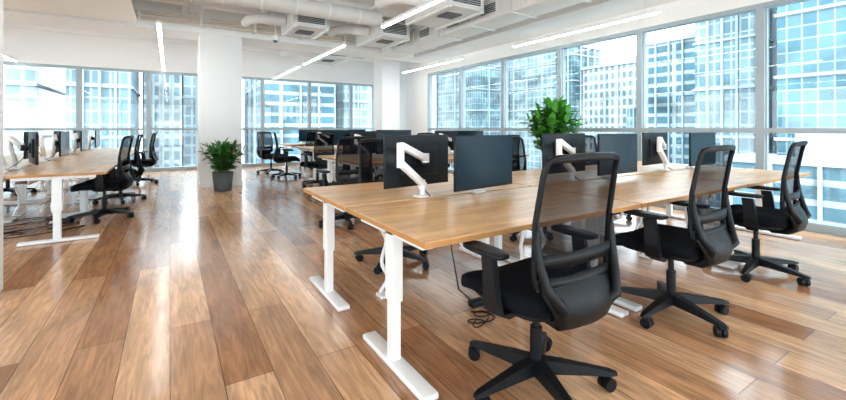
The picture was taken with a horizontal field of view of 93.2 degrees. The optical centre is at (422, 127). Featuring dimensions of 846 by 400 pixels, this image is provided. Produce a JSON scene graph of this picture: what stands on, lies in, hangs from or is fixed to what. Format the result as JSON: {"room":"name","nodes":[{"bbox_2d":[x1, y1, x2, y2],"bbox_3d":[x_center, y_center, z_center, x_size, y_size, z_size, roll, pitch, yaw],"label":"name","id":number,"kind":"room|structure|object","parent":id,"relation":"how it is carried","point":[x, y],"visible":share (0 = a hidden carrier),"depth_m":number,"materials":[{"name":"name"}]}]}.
{"room":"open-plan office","nodes":[
{"label":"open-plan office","id":0,"kind":"room"},
{"bbox_2d":[3,27,373,84],"bbox_3d":[-7.970,-2.015,11.110,14.400,0.830,0.300,0,0,-32],"label":"wall","id":1,"kind":"structure","parent":0,"point":[25,45],"depth_m":11.05,"materials":[{"name":"white paint"}]},
{"bbox_2d":[3,61,78,148],"bbox_3d":[-9.576,-0.190,10.001,1.500,2.820,0.140,0,0,-32],"label":"window","id":2,"kind":"structure","parent":1,"relation":"in","point":[4,62],"depth_m":10.10,"materials":[{"name":"metal"}]},
{"bbox_2d":[79,66,148,171],"bbox_3d":[-8.308,-0.190,10.802,1.500,2.820,0.140,0,0,-32],"label":"window","id":3,"kind":"structure","parent":1,"relation":"in","point":[80,67],"depth_m":10.86,"materials":[{"name":"metal"}]},
{"bbox_2d":[149,71,197,171],"bbox_3d":[-7.040,-0.190,11.604,1.500,2.820,0.140,0,0,-32],"label":"window","id":4,"kind":"structure","parent":1,"relation":"in","point":[151,169],"depth_m":11.31,"materials":[{"name":"metal"}]},
{"bbox_2d":[242,76,262,166],"bbox_3d":[-5.772,-0.190,12.405,1.500,2.820,0.140,0,0,-32],"label":"window","id":5,"kind":"structure","parent":1,"relation":"in","point":[252,78],"depth_m":12.72,"materials":[{"name":"metal"}]},
{"bbox_2d":[263,78,309,165],"bbox_3d":[-4.504,-0.190,13.207,1.500,2.820,0.140,0,0,-32],"label":"window","id":6,"kind":"structure","parent":1,"relation":"in","point":[264,79],"depth_m":13.18,"materials":[{"name":"metal"}]},
{"bbox_2d":[310,81,351,160],"bbox_3d":[-3.236,-0.190,14.008,1.500,2.820,0.140,0,0,-32],"label":"window","id":7,"kind":"structure","parent":1,"relation":"in","point":[318,82],"depth_m":14.16,"materials":[{"name":"metal"}]},
{"bbox_2d":[352,83,373,130],"bbox_3d":[-2.222,-0.190,14.650,0.900,2.820,0.140,0,0,-32],"label":"window","id":8,"kind":"structure","parent":1,"relation":"in","point":[368,85],"depth_m":14.71,"materials":[{"name":"metal"}]},
{"bbox_2d":[3,0,420,61],"bbox_3d":[-3.214,-2.555,3.587,15.000,0.250,18.100,0,0,-32],"label":"ceiling","id":9,"kind":"structure","parent":0,"point":[397,7],"depth_m":8.88,"materials":[{"name":"paint"}]},
{"bbox_2d":[3,0,137,22],"bbox_3d":[-5.712,-2.090,5.854,2.400,0.380,1.800,0,0,-32],"label":"acoustic panel","id":10,"kind":"object","parent":9,"relation":"attached to","point":[116,10],"visible":1,"depth_m":6.31,"materials":[{"name":"paint"}]},
{"bbox_2d":[156,20,162,52],"bbox_3d":[-4.829,-1.750,7.358,0.060,0.300,2.800,0,0,-32],"label":"linear pendant light","id":11,"kind":"object","parent":9,"relation":"hanging from","point":[158,23],"visible":1,"depth_m":6.89,"materials":[{"name":"white plastic"}]},
{"bbox_2d":[3,21,363,60],"bbox_3d":[-7.725,-2.355,9.881,13.500,0.150,0.160,0,0,-32],"label":"ceiling beam","id":12,"kind":"structure","parent":9,"relation":"attached to","point":[5,23],"depth_m":9.88,"materials":[{"name":"white paint"}]},
{"bbox_2d":[182,0,205,15],"bbox_3d":[-3.062,-2.235,5.518,0.320,0.070,5.400,0,0,-32],"label":"cable tray","id":13,"kind":"object","parent":9,"relation":"attached to","point":[195,1],"visible":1,"depth_m":7.30,"materials":[{"name":"metal"}]},
{"bbox_2d":[3,0,434,63],"bbox_3d":[-5.859,-2.180,7.772,14.400,0.500,0.900,0,0,-32],"label":"ceiling beam","id":14,"kind":"structure","parent":9,"relation":"attached to","point":[143,27],"depth_m":8.14,"materials":[{"name":"white paint"}]},
{"bbox_2d":[134,9,355,44],"bbox_3d":[-6.362,-2.107,6.788,12.500,0.185,0.215,0,0,-32],"label":"pipes","id":15,"kind":"object","parent":9,"relation":"attached to","point":[139,16],"visible":0.38,"depth_m":8.11,"materials":[{"name":"white metal"}]},
{"bbox_2d":[149,0,410,30],"bbox_3d":[-5.641,-2.355,6.584,13.500,0.150,0.160,0,0,-32],"label":"ceiling beam","id":16,"kind":"structure","parent":9,"relation":"attached to","point":[208,5],"depth_m":7.74,"materials":[{"name":"white paint"}]},
{"bbox_2d":[241,13,328,39],"bbox_3d":[-2.689,-2.075,7.781,1.430,0.410,1.087,0,0,-32],"label":"handler","id":17,"kind":"object","parent":9,"relation":"hanging from","point":[291,24],"visible":0.8,"depth_m":7.62,"materials":[{"name":"metal"}]},
{"bbox_2d":[201,0,382,26],"bbox_3d":[-5.593,-2.030,4.450,11.300,0.294,0.294,0,0,-32],"label":"spiral duct","id":18,"kind":"object","parent":9,"relation":"hanging from","point":[310,8],"visible":1,"depth_m":6.73,"materials":[{"name":"metal"}]},
{"bbox_2d":[279,50,348,65],"bbox_3d":[-3.067,-2.075,11.187,1.630,0.410,1.250,0,0,-32],"label":"handler","id":19,"kind":"object","parent":9,"relation":"hanging from","point":[329,59],"visible":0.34,"depth_m":11.01,"materials":[{"name":"metal"}]},
{"bbox_2d":[303,43,345,64],"bbox_3d":[-2.276,-1.750,8.972,0.060,0.300,2.800,0,0,-32],"label":"linear pendant light","id":20,"kind":"object","parent":9,"relation":"hanging from","point":[341,45],"visible":1,"depth_m":8.65,"materials":[{"name":"white"}]},
{"bbox_2d":[327,19,409,49],"bbox_3d":[-1.221,-2.075,8.687,1.480,0.410,1.250,0,0,-32],"label":"handler","id":21,"kind":"object","parent":9,"relation":"hanging from","point":[397,33],"visible":0.78,"depth_m":8.47,"materials":[{"name":"metal"}]},
{"bbox_2d":[381,0,442,27],"bbox_3d":[0.102,-1.750,5.210,0.060,0.300,2.800,0,0,-32],"label":"linear pendant light","id":22,"kind":"object","parent":9,"relation":"hanging from","point":[428,3],"visible":1,"depth_m":5.64,"materials":[{"name":"white"}]},
{"bbox_2d":[375,0,483,29],"bbox_3d":[0.035,-2.075,6.701,1.480,0.410,1.350,0,0,-32],"label":"handler","id":23,"kind":"object","parent":9,"relation":"hanging from","point":[445,13],"visible":0.93,"depth_m":6.58,"materials":[{"name":"metal"}]},
{"bbox_2d":[402,57,462,72],"bbox_3d":[0.158,-1.750,10.511,0.060,0.300,2.800,0,0,-32],"label":"linear pendant light","id":24,"kind":"object","parent":9,"relation":"hanging from","point":[458,58],"visible":1,"depth_m":10.24,"materials":[{"name":"white plastic"}]},
{"bbox_2d":[381,0,590,57],"bbox_3d":[0.973,-2.005,7.477,0.605,0.390,6.800,0,0,-32],"label":"air duct","id":25,"kind":"object","parent":9,"relation":"hanging from","point":[497,14],"visible":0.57,"depth_m":7.14,"materials":[{"name":"metal"}]},
{"bbox_2d":[414,0,677,59],"bbox_3d":[3.648,-2.165,5.412,0.850,0.530,13.250,0,0,-32],"label":"ceiling soffit","id":26,"kind":"structure","parent":9,"relation":"attached to","point":[596,10],"depth_m":7.41,"materials":[{"name":"white paint"}]},
{"bbox_2d":[512,0,659,46],"bbox_3d":[2.536,-1.750,6.749,0.060,0.300,2.800,0,0,-32],"label":"linear pendant light","id":27,"kind":"object","parent":9,"relation":"hanging from","point":[654,11],"visible":1,"depth_m":6.41,"materials":[{"name":"white plastic"}]},
{"bbox_2d":[316,0,404,21],"bbox_3d":[-5.000,-2.355,5.570,13.500,0.150,0.160,0,0,-32],"label":"ceiling beam","id":28,"kind":"structure","parent":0,"point":[392,13],"depth_m":7.96,"materials":[{"name":"white paint"}]},
{"bbox_2d":[0,165,845,399],"bbox_3d":[-3.214,1.320,3.587,15.000,0.200,18.100,0,0,-32],"label":"floor","id":29,"kind":"structure","parent":0,"point":[201,293],"depth_m":2.52,"materials":[{"name":"brown wood"}]},
{"bbox_2d":[0,0,2,290],"bbox_3d":[-4.826,-0.605,1.954,3.930,3.650,0.080,0,0,-32],"label":"structural column","id":30,"kind":"structure","parent":29,"relation":"on","point":[1,1],"depth_m":3.00,"materials":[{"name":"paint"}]},
{"bbox_2d":[3,164,33,222],"bbox_3d":[-5.140,0.853,4.405,0.902,0.735,1.643,0,0,-32],"label":"desk","id":31,"kind":"object","parent":29,"relation":"on","point":[8,166],"visible":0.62,"depth_m":5.11,"materials":[{"name":"brown wood"}]},
{"bbox_2d":[7,132,38,169],"bbox_3d":[-4.718,0.268,4.701,0.621,0.432,0.224,0,0,40],"label":"computer monitor","id":32,"kind":"object","parent":31,"relation":"on","point":[33,141],"visible":1,"depth_m":4.70,"materials":[{"name":"black plastic"}]},
{"bbox_2d":[3,180,36,195],"bbox_3d":[-7.567,0.661,7.302,0.723,1.118,0.710,0,0,-32],"label":"office chair","id":33,"kind":"object","parent":29,"relation":"on","point":[8,188],"visible":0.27,"depth_m":7.26,"materials":[{"name":"black plastic"}]},
{"bbox_2d":[3,157,61,219],"bbox_3d":[-6.027,0.853,5.808,0.902,0.735,1.643,0,0,-32],"label":"desk","id":34,"kind":"object","parent":29,"relation":"on","point":[20,191],"visible":0.32,"depth_m":6.16,"materials":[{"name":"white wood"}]},
{"bbox_2d":[23,131,49,161],"bbox_3d":[-5.517,0.268,5.769,0.224,0.432,0.621,0,0,-32],"label":"computer monitor","id":35,"kind":"object","parent":34,"relation":"on","point":[43,155],"visible":0.62,"depth_m":5.55,"materials":[{"name":"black plastic"}]},
{"bbox_2d":[3,152,79,202],"bbox_3d":[-6.914,0.853,7.211,0.902,0.735,1.643,0,0,-32],"label":"desk","id":36,"kind":"object","parent":29,"relation":"on","point":[20,155],"visible":0.25,"depth_m":6.90,"materials":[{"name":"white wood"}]},
{"bbox_2d":[3,216,84,238],"bbox_3d":[-4.760,1.210,4.976,1.177,0.010,1.210,0,0,-32],"label":"floor cables","id":37,"kind":"object","parent":29,"relation":"on","point":[50,216],"visible":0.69,"depth_m":4.91,"materials":[{"name":"black plastic"}]},
{"bbox_2d":[3,161,117,246],"bbox_3d":[-4.353,0.853,4.903,0.902,0.735,1.643,0,0,-32],"label":"desk","id":38,"kind":"object","parent":29,"relation":"on","point":[56,173],"visible":0.92,"depth_m":4.35,"materials":[{"name":"brown wood"}]},
{"bbox_2d":[36,148,93,188],"bbox_3d":[-7.801,0.853,8.614,0.902,0.735,1.643,0,0,-32],"label":"desk","id":39,"kind":"object","parent":29,"relation":"on","point":[47,150],"visible":0.13,"depth_m":8.39,"materials":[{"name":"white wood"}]},
{"bbox_2d":[40,155,117,214],"bbox_3d":[-5.240,0.853,6.306,0.902,0.735,1.643,0,0,-32],"label":"desk","id":40,"kind":"object","parent":29,"relation":"on","point":[108,158],"visible":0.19,"depth_m":6.16,"materials":[{"name":"brown wood"}]},
{"bbox_2d":[48,131,69,159],"bbox_3d":[-5.625,0.268,6.128,0.224,0.432,0.621,0,0,-32],"label":"computer monitor","id":41,"kind":"object","parent":40,"relation":"on","point":[63,143],"visible":1,"depth_m":6.14,"materials":[{"name":"black plastic"}]},
{"bbox_2d":[65,151,133,196],"bbox_3d":[-6.127,0.853,7.709,0.902,0.735,1.643,0,0,-32],"label":"desk","id":42,"kind":"object","parent":29,"relation":"on","point":[95,153],"visible":0.19,"depth_m":7.61,"materials":[{"name":"brown wood"}]},
{"bbox_2d":[71,131,87,153],"bbox_3d":[-6.511,0.268,7.531,0.224,0.432,0.621,0,0,-32],"label":"computer monitor","id":43,"kind":"object","parent":42,"relation":"on","point":[83,140],"visible":1,"depth_m":7.56,"materials":[{"name":"black plastic"}]},
{"bbox_2d":[66,135,135,223],"bbox_3d":[-4.293,0.661,5.373,0.723,1.118,0.710,0,0,-24],"label":"office chair","id":44,"kind":"object","parent":29,"relation":"on","point":[125,179],"visible":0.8,"depth_m":5.33,"materials":[{"name":"black fabric"}]},
{"bbox_2d":[84,147,140,183],"bbox_3d":[-7.014,0.853,9.112,0.902,0.735,1.643,0,0,-32],"label":"desk","id":45,"kind":"object","parent":29,"relation":"on","point":[133,148],"visible":0.12,"depth_m":9.02,"materials":[{"name":"brown wood"}]},
{"bbox_2d":[88,130,99,149],"bbox_3d":[-7.399,0.268,8.935,0.224,0.432,0.621,0,0,-32],"label":"computer monitor","id":46,"kind":"object","parent":45,"relation":"on","point":[97,132],"visible":0.92,"depth_m":8.95,"materials":[{"name":"black plastic"}]},
{"bbox_2d":[92,134,146,203],"bbox_3d":[-5.048,0.661,6.669,0.723,1.118,0.710,0,0,-40],"label":"office chair","id":47,"kind":"object","parent":29,"relation":"on","point":[137,161],"visible":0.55,"depth_m":6.67,"materials":[{"name":"black plastic"}]},
{"bbox_2d":[131,132,157,185],"bbox_3d":[-6.189,0.661,8.729,0.723,1.118,0.710,0,0,-27],"label":"office chair","id":48,"kind":"object","parent":29,"relation":"on","point":[152,161],"visible":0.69,"depth_m":8.72,"materials":[{"name":"black fabric"}]},
{"bbox_2d":[197,33,242,187],"bbox_3d":[-4.418,-0.605,8.683,0.814,3.650,0.824,0,0,-32],"label":"structural column","id":49,"kind":"structure","parent":29,"relation":"on","point":[219,56],"depth_m":8.33,"materials":[{"name":"white paint"}]},
{"bbox_2d":[194,138,252,191],"bbox_3d":[-3.899,0.698,7.832,0.994,1.045,0.886,0,0,21],"label":"potted plant","id":50,"kind":"object","parent":29,"relation":"on","point":[222,155],"visible":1,"depth_m":7.70,"materials":[{"name":"green plant"}]},
{"bbox_2d":[256,132,283,174],"bbox_3d":[-4.082,0.661,10.791,0.723,1.118,0.710,0,0,28],"label":"office chair","id":51,"kind":"object","parent":29,"relation":"on","point":[265,141],"visible":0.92,"depth_m":10.79,"materials":[{"name":"black fabric"}]},
{"bbox_2d":[271,132,300,178],"bbox_3d":[-3.352,0.661,9.847,0.723,1.118,0.710,0,0,-22],"label":"office chair","id":52,"kind":"object","parent":29,"relation":"on","point":[285,158],"visible":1,"depth_m":9.63,"materials":[{"name":"black fabric"}]},
{"bbox_2d":[299,131,315,169],"bbox_3d":[-3.368,0.661,12.074,0.710,1.118,0.723,0,0,-32],"label":"office chair","id":53,"kind":"object","parent":29,"relation":"on","point":[310,136],"visible":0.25,"depth_m":11.80,"materials":[{"name":"black plastic"}]},
{"bbox_2d":[280,143,334,168],"bbox_3d":[-3.535,0.853,12.553,1.643,0.735,0.902,0,0,-32],"label":"desk","id":54,"kind":"object","parent":29,"relation":"on","point":[292,145],"visible":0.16,"depth_m":12.28,"materials":[{"name":"brown wood"}]},
{"bbox_2d":[299,130,315,141],"bbox_3d":[-3.690,0.268,12.810,0.621,0.432,0.224,0,0,-32],"label":"computer monitor","id":55,"kind":"object","parent":54,"relation":"on","point":[302,133],"visible":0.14,"depth_m":12.63,"materials":[{"name":"black plastic"}]},
{"bbox_2d":[295,146,336,177],"bbox_3d":[-2.396,0.853,10.471,1.643,0.735,0.902,0,0,-32],"label":"desk","id":56,"kind":"object","parent":29,"relation":"on","point":[302,148],"visible":0.23,"depth_m":10.07,"materials":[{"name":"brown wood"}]},
{"bbox_2d":[300,133,334,187],"bbox_3d":[-2.234,0.661,8.407,0.723,1.118,0.710,0,0,38],"label":"office chair","id":57,"kind":"object","parent":29,"relation":"on","point":[324,142],"visible":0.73,"depth_m":8.20,"materials":[{"name":"black fabric"}]},
{"bbox_2d":[305,147,336,179],"bbox_3d":[-1.898,0.853,9.683,1.643,0.735,0.902,0,0,-32],"label":"desk","id":58,"kind":"object","parent":29,"relation":"on","point":[335,148],"visible":0.09,"depth_m":9.23,"materials":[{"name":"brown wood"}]},
{"bbox_2d":[332,130,354,144],"bbox_3d":[-2.039,0.268,10.104,0.621,0.432,0.224,0,0,-32],"label":"computer monitor","id":59,"kind":"object","parent":58,"relation":"on","point":[338,133],"visible":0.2,"depth_m":9.93,"materials":[{"name":"black plastic"}]},
{"bbox_2d":[318,155,335,181],"bbox_3d":[-0.910,0.853,7.092,1.643,0.735,0.902,0,0,-32],"label":"desk","id":60,"kind":"object","parent":29,"relation":"on","point":[330,158],"visible":0.18,"depth_m":6.69,"materials":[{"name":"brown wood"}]},
{"bbox_2d":[351,131,375,137],"bbox_3d":[-0.881,0.268,6.660,0.621,0.432,0.224,0,0,-32],"label":"computer monitor","id":61,"kind":"object","parent":60,"relation":"on","point":[372,134],"visible":0.08,"depth_m":6.70,"materials":[{"name":"black plastic"}]},
{"bbox_2d":[317,136,371,229],"bbox_3d":[-1.001,0.661,5.110,0.710,1.118,0.723,0,0,-38],"label":"office chair","id":62,"kind":"object","parent":29,"relation":"on","point":[346,162],"visible":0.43,"depth_m":4.86,"materials":[{"name":"black fabric"}]},
{"bbox_2d":[374,59,399,130],"bbox_3d":[-1.129,-0.605,12.359,0.624,3.650,0.624,0,0,-32],"label":"structural column","id":63,"kind":"structure","parent":29,"relation":"on","point":[386,72],"depth_m":12.11,"materials":[{"name":"white paint"}]},
{"bbox_2d":[354,138,428,274],"bbox_3d":[-0.245,0.661,3.673,0.710,1.118,0.723,0,0,-36],"label":"office chair","id":64,"kind":"object","parent":29,"relation":"on","point":[370,151],"visible":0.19,"depth_m":3.77,"materials":[{"name":"black plastic"}]},
{"bbox_2d":[303,176,529,311],"bbox_3d":[-0.034,0.853,3.292,1.643,0.735,0.902,0,0,-32],"label":"desk","id":65,"kind":"object","parent":29,"relation":"on","point":[339,197],"visible":0.44,"depth_m":2.92,"materials":[{"name":"brown wood"}]},
{"bbox_2d":[383,134,447,197],"bbox_3d":[0.021,0.268,2.901,0.621,0.432,0.224,0,0,-40],"label":"computer monitor","id":66,"kind":"object","parent":65,"relation":"on","point":[408,160],"visible":1,"depth_m":2.88,"materials":[{"name":"black plastic"}]},
{"bbox_2d":[451,245,494,327],"bbox_3d":[0.406,0.928,2.668,0.421,0.578,0.333,0,0,-32],"label":"cables","id":67,"kind":"object","parent":29,"relation":"on","point":[475,302],"visible":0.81,"depth_m":2.66,"materials":[{"name":"black plastic"}]},
{"bbox_2d":[448,154,528,162],"bbox_3d":[0.991,0.853,7.191,1.643,0.735,0.902,0,0,-32],"label":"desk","id":68,"kind":"object","parent":29,"relation":"on","point":[449,155],"visible":0.02,"depth_m":7.05,"materials":[{"name":"brown wood"}]},
{"bbox_2d":[458,131,482,135],"bbox_3d":[0.850,0.268,7.611,0.621,0.432,0.224,0,0,-32],"label":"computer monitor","id":69,"kind":"object","parent":68,"relation":"on","point":[460,133],"visible":0.13,"depth_m":7.49,"materials":[{"name":"black plastic"}]},
{"bbox_2d":[346,186,640,399],"bbox_3d":[0.464,0.853,2.504,1.643,0.735,0.902,0,0,-32],"label":"desk","id":70,"kind":"object","parent":29,"relation":"on","point":[427,223],"visible":0.61,"depth_m":2.08,"materials":[{"name":"brown wood"}]},
{"bbox_2d":[453,135,511,192],"bbox_3d":[0.381,0.268,2.937,0.621,0.432,0.224,0,0,-40],"label":"computer monitor","id":71,"kind":"object","parent":70,"relation":"on","point":[479,161],"visible":1,"depth_m":2.82,"materials":[{"name":"black plastic"}]},
{"bbox_2d":[510,136,531,241],"bbox_3d":[1.154,0.661,4.601,0.710,1.118,0.723,0,0,-26],"label":"office chair","id":72,"kind":"object","parent":29,"relation":"on","point":[519,161],"visible":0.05,"depth_m":4.89,"materials":[{"name":"black fabric"}]},
{"bbox_2d":[461,152,621,399],"bbox_3d":[0.521,0.661,1.898,0.710,1.118,0.723,0,0,-31],"label":"office chair","id":73,"kind":"object","parent":29,"relation":"on","point":[570,279],"visible":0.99,"depth_m":1.69,"materials":[{"name":"black plastic"}]},
{"bbox_2d":[518,95,583,150],"bbox_3d":[2.165,0.333,6.869,1.012,1.774,1.158,0,0,-11],"label":"potted plant","id":74,"kind":"object","parent":29,"relation":"on","point":[556,113],"visible":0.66,"depth_m":6.67,"materials":[{"name":"green plant"}]},
{"bbox_2d":[494,169,639,262],"bbox_3d":[1.369,0.853,4.179,1.643,0.735,0.902,0,0,-32],"label":"desk","id":75,"kind":"object","parent":29,"relation":"on","point":[531,178],"visible":0.03,"depth_m":3.82,"materials":[{"name":"brown wood"}]},
{"bbox_2d":[542,133,584,167],"bbox_3d":[1.407,0.268,3.753,0.621,0.432,0.224,0,0,-32],"label":"computer monitor","id":76,"kind":"object","parent":75,"relation":"on","point":[553,144],"visible":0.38,"depth_m":3.73,"materials":[{"name":"black plastic"}]},
{"bbox_2d":[585,135,631,220],"bbox_3d":[2.463,0.661,5.490,0.710,1.118,0.723,0,0,-32],"label":"office chair","id":77,"kind":"object","parent":29,"relation":"on","point":[590,141],"visible":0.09,"depth_m":5.78,"materials":[{"name":"black fabric"}]},
{"bbox_2d":[535,174,747,311],"bbox_3d":[1.867,0.853,3.392,1.643,0.735,0.902,0,0,-32],"label":"desk","id":78,"kind":"object","parent":29,"relation":"on","point":[646,190],"visible":0.34,"depth_m":3.21,"materials":[{"name":"brown wood"}]},
{"bbox_2d":[597,133,636,173],"bbox_3d":[1.770,0.268,3.816,0.621,0.432,0.224,0,0,-32],"label":"computer monitor","id":79,"kind":"object","parent":78,"relation":"on","point":[624,144],"visible":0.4,"depth_m":3.75,"materials":[{"name":"black plastic"}]},
{"bbox_2d":[615,161,694,233],"bbox_3d":[2.772,0.853,5.066,1.643,0.735,0.902,0,0,-32],"label":"desk","id":80,"kind":"object","parent":29,"relation":"on","point":[655,168],"visible":0.09,"depth_m":5.04,"materials":[{"name":"brown wood"}]},
{"bbox_2d":[642,132,671,170],"bbox_3d":[2.791,0.268,4.628,0.621,0.432,0.224,0,0,-36],"label":"computer monitor","id":81,"kind":"object","parent":80,"relation":"on","point":[654,144],"visible":1,"depth_m":4.59,"materials":[{"name":"black plastic"}]},
{"bbox_2d":[615,145,739,337],"bbox_3d":[1.624,0.661,2.642,0.710,1.118,0.723,0,0,-34],"label":"office chair","id":82,"kind":"object","parent":29,"relation":"on","point":[708,240],"visible":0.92,"depth_m":2.44,"materials":[{"name":"black plastic"}]},
{"bbox_2d":[647,167,810,265],"bbox_3d":[3.270,0.853,4.279,1.643,0.735,0.902,0,0,-32],"label":"desk","id":83,"kind":"object","parent":29,"relation":"on","point":[751,177],"visible":0.24,"depth_m":4.26,"materials":[{"name":"brown wood"}]},
{"bbox_2d":[685,132,715,168],"bbox_3d":[3.182,0.268,4.708,0.621,0.432,0.224,0,0,-32],"label":"computer monitor","id":84,"kind":"object","parent":83,"relation":"on","point":[698,141],"visible":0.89,"depth_m":4.54,"materials":[{"name":"black plastic"}]},
{"bbox_2d":[725,141,811,285],"bbox_3d":[2.808,0.661,3.389,0.710,1.118,0.723,0,0,-38],"label":"office chair","id":85,"kind":"object","parent":29,"relation":"on","point":[792,217],"visible":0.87,"depth_m":3.18,"materials":[{"name":"black plastic"}]},
{"bbox_3d":[-0.413,0.853,6.304,1.643,0.735,0.902,0,0,-32],"label":"desk","id":86,"kind":"object","parent":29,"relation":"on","visible":0},
{"bbox_2d":[376,131,408,137],"bbox_3d":[-0.553,0.268,6.724,0.621,0.432,0.224,0,0,-32],"label":"computer monitor","id":87,"kind":"object","parent":86,"relation":"on","point":[379,134],"visible":0.07,"depth_m":6.59,"materials":[{"name":"black plastic"}]},
{"bbox_3d":[0.493,0.853,7.979,1.643,0.735,0.901,0,0,-32],"label":"desk","id":88,"kind":"object","parent":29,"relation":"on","visible":0},
{"bbox_2d":[434,131,457,153],"bbox_3d":[0.522,0.268,7.548,0.621,0.432,0.224,0,0,-32],"label":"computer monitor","id":89,"kind":"object","parent":88,"relation":"on","point":[450,134],"visible":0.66,"depth_m":7.61,"materials":[{"name":"black plastic"}]},
{"bbox_2d":[400,0,772,134],"bbox_3d":[2.918,-0.605,7.642,0.300,3.650,17.800,0,0,-32],"label":"wall","id":90,"kind":"structure","parent":0,"point":[413,84],"depth_m":8.64,"materials":[{"name":"white paint"}]},
{"bbox_2d":[428,67,459,172],"bbox_3d":[0.612,-0.190,11.141,0.140,2.820,1.560,0,0,-32],"label":"window","id":91,"kind":"structure","parent":90,"relation":"in","point":[430,75],"depth_m":11.63,"materials":[{"name":"metal"}]},
{"bbox_2d":[460,58,501,134],"bbox_3d":[1.448,-0.190,9.818,0.140,2.820,1.570,0,0,-32],"label":"window","id":92,"kind":"structure","parent":90,"relation":"in","point":[462,68],"depth_m":10.31,"materials":[{"name":"metal"}]},
{"bbox_2d":[502,46,558,134],"bbox_3d":[2.287,-0.190,8.491,0.140,2.820,1.570,0,0,-32],"label":"window","id":93,"kind":"structure","parent":90,"relation":"in","point":[505,129],"depth_m":9.08,"materials":[{"name":"metal"}]},
{"bbox_2d":[559,29,638,160],"bbox_3d":[3.126,-0.190,7.164,0.140,2.820,1.570,0,0,-32],"label":"window","id":94,"kind":"structure","parent":90,"relation":"in","point":[562,49],"depth_m":6.99,"materials":[{"name":"metal"}]},
{"bbox_2d":[639,3,759,210],"bbox_3d":[3.965,-0.190,5.837,0.140,2.820,1.570,0,0,-32],"label":"window","id":95,"kind":"structure","parent":90,"relation":"in","point":[755,8],"depth_m":5.73,"materials":[{"name":"metal"}]},
{"bbox_2d":[760,0,845,236],"bbox_3d":[4.801,-0.190,4.514,0.140,2.820,1.560,0,0,-32],"label":"window","id":96,"kind":"structure","parent":90,"relation":"in","point":[827,228],"depth_m":5.10,"materials":[{"name":"metal"}]},
{"label":"outside","id":97,"kind":"structure","parent":0,"visible":0},
{"bbox_3d":[7.773,41.720,34.490,450.000,1.000,450.000,0,0,-32],"label":"ground","id":98,"kind":"structure","parent":97,"visible":0},
{"bbox_2d":[3,65,65,155],"bbox_3d":[-68.799,4.720,40.475,47.650,73.000,18.650,0,0,-32],"label":"office building","id":99,"kind":"structure","parent":98,"relation":"on","point":[33,96],"depth_m":45.41,"materials":[{"name":"concrete"}]},
{"bbox_2d":[63,68,140,168],"bbox_3d":[-41.993,8.720,53.280,6.650,65.000,15.650,0,0,-32],"label":"office building","id":100,"kind":"structure","parent":98,"relation":"on","point":[110,99],"depth_m":47.36,"materials":[{"name":"glass"}]},
{"bbox_2d":[142,73,181,167],"bbox_3d":[-42.139,11.720,65.019,5.350,59.000,15.650,0,0,-32],"label":"office building","id":101,"kind":"structure","parent":98,"relation":"on","point":[166,88],"depth_m":58.99,"materials":[{"name":"stone"}]},
{"bbox_2d":[182,75,197,165],"bbox_3d":[-39.527,14.720,72.585,7.850,53.000,15.650,0,0,-32],"label":"office building","id":102,"kind":"structure","parent":98,"relation":"on","point":[189,83],"depth_m":64.88,"materials":[{"name":"concrete"}]},
{"bbox_2d":[243,79,335,163],"bbox_3d":[-25.137,9.720,73.401,12.650,63.000,19.650,0,0,-32],"label":"office building","id":103,"kind":"structure","parent":98,"relation":"on","point":[285,102],"depth_m":65.33,"materials":[{"name":"concrete"}]},
{"bbox_2d":[336,85,371,145],"bbox_3d":[-15.285,14.220,84.953,11.650,54.000,20.650,0,0,-32],"label":"office building","id":104,"kind":"structure","parent":98,"relation":"on","point":[362,95],"depth_m":75.26,"materials":[{"name":"glass"}]},
{"bbox_2d":[436,60,510,168],"bbox_3d":[12.084,-4.280,132.423,18.650,91.000,39.650,0,0,-32],"label":"office building","id":105,"kind":"structure","parent":98,"relation":"on","point":[482,83],"depth_m":115.05,"materials":[{"name":"glass"}]},
{"bbox_2d":[511,44,594,169],"bbox_3d":[35.698,7.720,116.591,15.650,67.000,21.650,0,0,-32],"label":"office building","id":106,"kind":"structure","parent":98,"relation":"on","point":[533,78],"depth_m":111.61,"materials":[{"name":"glass"}]},
{"bbox_2d":[554,45,601,132],"bbox_3d":[37.286,9.720,96.300,10.650,63.000,5.650,0,0,-32],"label":"office building","id":107,"kind":"structure","parent":98,"relation":"on","point":[582,56],"depth_m":92.55,"materials":[{"name":"glass"}]},
{"bbox_2d":[581,54,635,142],"bbox_3d":[46.033,12.470,90.886,15.650,57.500,12.150,0,0,-32],"label":"office building","id":108,"kind":"structure","parent":98,"relation":"on","point":[608,88],"depth_m":86.56,"materials":[{"name":"stone"}]},
{"bbox_2d":[625,105,635,132],"bbox_3d":[45.882,17.220,78.960,10.650,48.000,6.150,0,0,-32],"label":"office building","id":109,"kind":"structure","parent":98,"relation":"on","point":[631,110],"depth_m":77.96,"materials":[{"name":"concrete"}]},
{"bbox_2d":[646,26,694,200],"bbox_3d":[47.198,11.970,70.328,15.650,58.500,9.150,0,0,-32],"label":"office building","id":110,"kind":"structure","parent":98,"relation":"on","point":[670,62],"depth_m":65.94,"materials":[{"name":"glass"}]},
{"bbox_2d":[693,7,776,153],"bbox_3d":[42.280,11.470,52.844,12.650,59.500,6.850,0,0,-32],"label":"office building","id":111,"kind":"structure","parent":98,"relation":"on","point":[724,90],"depth_m":49.48,"materials":[{"name":"glass"}]},
{"bbox_2d":[729,133,845,225],"bbox_3d":[35.799,20.720,35.024,6.650,41.000,13.650,0,0,-32],"label":"office building","id":112,"kind":"structure","parent":98,"relation":"on","point":[824,156],"depth_m":33.83,"materials":[{"name":"concrete"}]},
{"bbox_2d":[774,0,845,154],"bbox_3d":[56.962,2.720,26.812,25.650,77.000,45.150,0,0,-32],"label":"office building","id":113,"kind":"structure","parent":98,"relation":"on","point":[811,35],"depth_m":36.95,"materials":[{"name":"glass"}]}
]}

